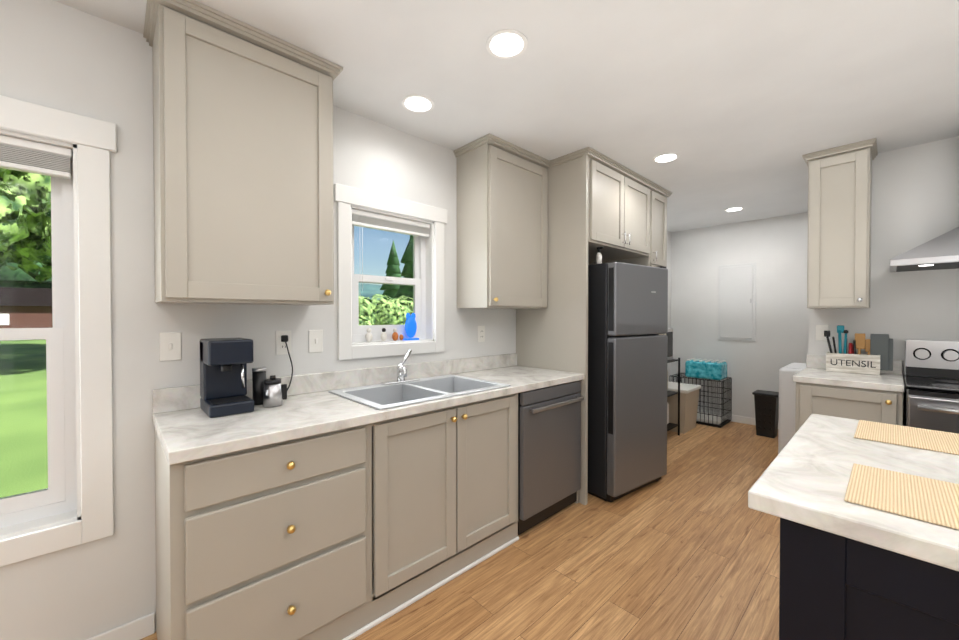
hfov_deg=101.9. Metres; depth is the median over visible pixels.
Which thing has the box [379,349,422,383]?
faucet
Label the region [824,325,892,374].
crate
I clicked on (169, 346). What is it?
switch plate
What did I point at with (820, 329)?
electrical outlet plate
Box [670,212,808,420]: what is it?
wall
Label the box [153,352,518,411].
backsplash
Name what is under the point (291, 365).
power cord
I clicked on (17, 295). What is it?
barn
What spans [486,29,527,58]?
recessed light
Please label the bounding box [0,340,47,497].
lawn
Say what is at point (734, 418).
baseboard
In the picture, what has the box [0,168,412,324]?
trees
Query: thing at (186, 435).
countertop
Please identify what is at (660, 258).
tall cabinet
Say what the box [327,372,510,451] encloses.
sink
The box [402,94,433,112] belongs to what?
recessed light
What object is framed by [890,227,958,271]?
range hood
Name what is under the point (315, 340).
switch plate
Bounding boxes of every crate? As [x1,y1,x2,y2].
[669,358,731,427]
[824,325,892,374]
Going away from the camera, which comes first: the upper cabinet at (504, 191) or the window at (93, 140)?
the window at (93, 140)
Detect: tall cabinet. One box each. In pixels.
[583,188,670,451]
[793,138,903,433]
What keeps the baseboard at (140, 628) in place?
attached to the wall at (62, 56)
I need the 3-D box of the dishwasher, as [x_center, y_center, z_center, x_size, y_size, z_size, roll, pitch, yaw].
[0.299,0.860,2.692,0.616,0.872,0.634,-1,1,-43]
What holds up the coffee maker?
on the countertop at (186, 435)
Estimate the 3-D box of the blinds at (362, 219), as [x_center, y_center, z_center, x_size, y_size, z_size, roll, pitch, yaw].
[-0.547,-0.383,2.439,0.558,0.520,0.040,-1,1,-43]
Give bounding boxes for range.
[904,339,958,433]
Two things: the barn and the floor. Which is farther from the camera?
the barn
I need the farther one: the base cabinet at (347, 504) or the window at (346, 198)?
the window at (346, 198)
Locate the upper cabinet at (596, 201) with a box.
[551,148,658,263]
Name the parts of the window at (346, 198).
window frame by the sink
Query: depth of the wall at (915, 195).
2.67 m
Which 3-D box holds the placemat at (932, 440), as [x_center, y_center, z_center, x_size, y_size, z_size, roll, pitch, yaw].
[1.505,0.388,1.221,0.305,0.004,0.460,-1,1,-43]
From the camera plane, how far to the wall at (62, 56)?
1.58 m
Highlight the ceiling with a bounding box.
[54,0,958,231]
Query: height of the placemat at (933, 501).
0.004 m
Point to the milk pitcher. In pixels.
(275, 392)
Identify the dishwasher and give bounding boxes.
[518,381,583,534]
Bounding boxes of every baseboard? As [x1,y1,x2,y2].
[86,612,154,639]
[697,409,755,424]
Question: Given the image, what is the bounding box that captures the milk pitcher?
[263,375,286,407]
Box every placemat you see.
[844,463,958,529]
[854,420,958,454]
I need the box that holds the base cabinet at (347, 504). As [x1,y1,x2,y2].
[154,424,378,639]
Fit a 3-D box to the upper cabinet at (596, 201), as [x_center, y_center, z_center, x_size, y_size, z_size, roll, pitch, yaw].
[0.936,-0.868,3.321,1.085,0.615,0.657,-1,1,-43]
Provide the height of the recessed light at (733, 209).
0.006 m
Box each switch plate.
[159,332,180,360]
[309,330,322,352]
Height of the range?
1.165 m
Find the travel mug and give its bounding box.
[252,367,266,404]
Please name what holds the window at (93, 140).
in the wall at (62, 56)
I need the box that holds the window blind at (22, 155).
[0,135,72,178]
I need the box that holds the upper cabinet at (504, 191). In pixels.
[455,136,550,311]
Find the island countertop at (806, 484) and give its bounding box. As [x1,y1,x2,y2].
[748,414,958,573]
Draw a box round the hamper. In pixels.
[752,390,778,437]
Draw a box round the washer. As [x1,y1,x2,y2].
[778,363,806,453]
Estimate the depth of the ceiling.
1.88 m
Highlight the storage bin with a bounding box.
[667,381,700,433]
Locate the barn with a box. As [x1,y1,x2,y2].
[0,287,52,327]
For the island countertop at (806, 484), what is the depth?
0.91 m
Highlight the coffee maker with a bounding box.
[200,337,253,417]
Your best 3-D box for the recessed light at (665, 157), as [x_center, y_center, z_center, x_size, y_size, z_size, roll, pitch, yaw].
[1.361,-1.183,2.840,0.176,0.006,0.176,-1,1,-43]
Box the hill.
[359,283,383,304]
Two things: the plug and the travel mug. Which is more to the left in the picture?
the travel mug
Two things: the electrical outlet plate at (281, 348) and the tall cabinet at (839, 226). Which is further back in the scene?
the tall cabinet at (839, 226)
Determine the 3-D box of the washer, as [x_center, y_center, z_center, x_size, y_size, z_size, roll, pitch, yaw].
[3.112,0.855,3.469,0.640,0.866,0.620,-1,1,-43]
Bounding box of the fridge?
[587,262,667,501]
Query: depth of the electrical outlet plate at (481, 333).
2.91 m
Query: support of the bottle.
on the fridge
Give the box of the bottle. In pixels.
[596,247,603,263]
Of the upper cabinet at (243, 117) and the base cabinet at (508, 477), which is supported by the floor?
the base cabinet at (508, 477)
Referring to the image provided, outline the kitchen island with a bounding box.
[779,522,958,639]
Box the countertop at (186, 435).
[153,364,586,467]
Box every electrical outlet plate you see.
[276,331,290,354]
[478,326,484,341]
[816,325,828,340]
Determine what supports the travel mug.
on the countertop at (186, 435)
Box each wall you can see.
[0,0,670,639]
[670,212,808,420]
[808,136,958,425]
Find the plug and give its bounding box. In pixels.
[281,335,287,341]
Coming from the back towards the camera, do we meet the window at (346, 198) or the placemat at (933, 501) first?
the window at (346, 198)
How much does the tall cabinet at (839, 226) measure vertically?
2.478 m
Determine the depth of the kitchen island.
0.80 m
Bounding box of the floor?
[140,421,779,639]
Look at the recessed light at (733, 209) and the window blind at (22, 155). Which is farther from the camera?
the recessed light at (733, 209)
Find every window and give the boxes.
[0,95,116,566]
[334,183,446,359]
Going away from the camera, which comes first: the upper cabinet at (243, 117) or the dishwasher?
the upper cabinet at (243, 117)
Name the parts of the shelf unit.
wire shelf frame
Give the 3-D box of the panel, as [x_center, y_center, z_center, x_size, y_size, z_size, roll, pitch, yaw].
[3.188,-0.218,4.827,0.027,0.950,0.400,-1,1,-43]
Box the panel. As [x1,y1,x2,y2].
[718,263,755,340]
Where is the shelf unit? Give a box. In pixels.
[666,328,679,434]
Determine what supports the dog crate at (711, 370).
on the floor
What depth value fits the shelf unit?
4.28 m
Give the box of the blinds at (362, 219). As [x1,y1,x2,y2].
[352,209,429,290]
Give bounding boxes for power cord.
[285,341,292,390]
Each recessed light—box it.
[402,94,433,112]
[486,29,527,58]
[653,153,678,162]
[725,207,743,211]
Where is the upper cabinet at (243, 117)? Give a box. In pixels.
[147,0,338,305]

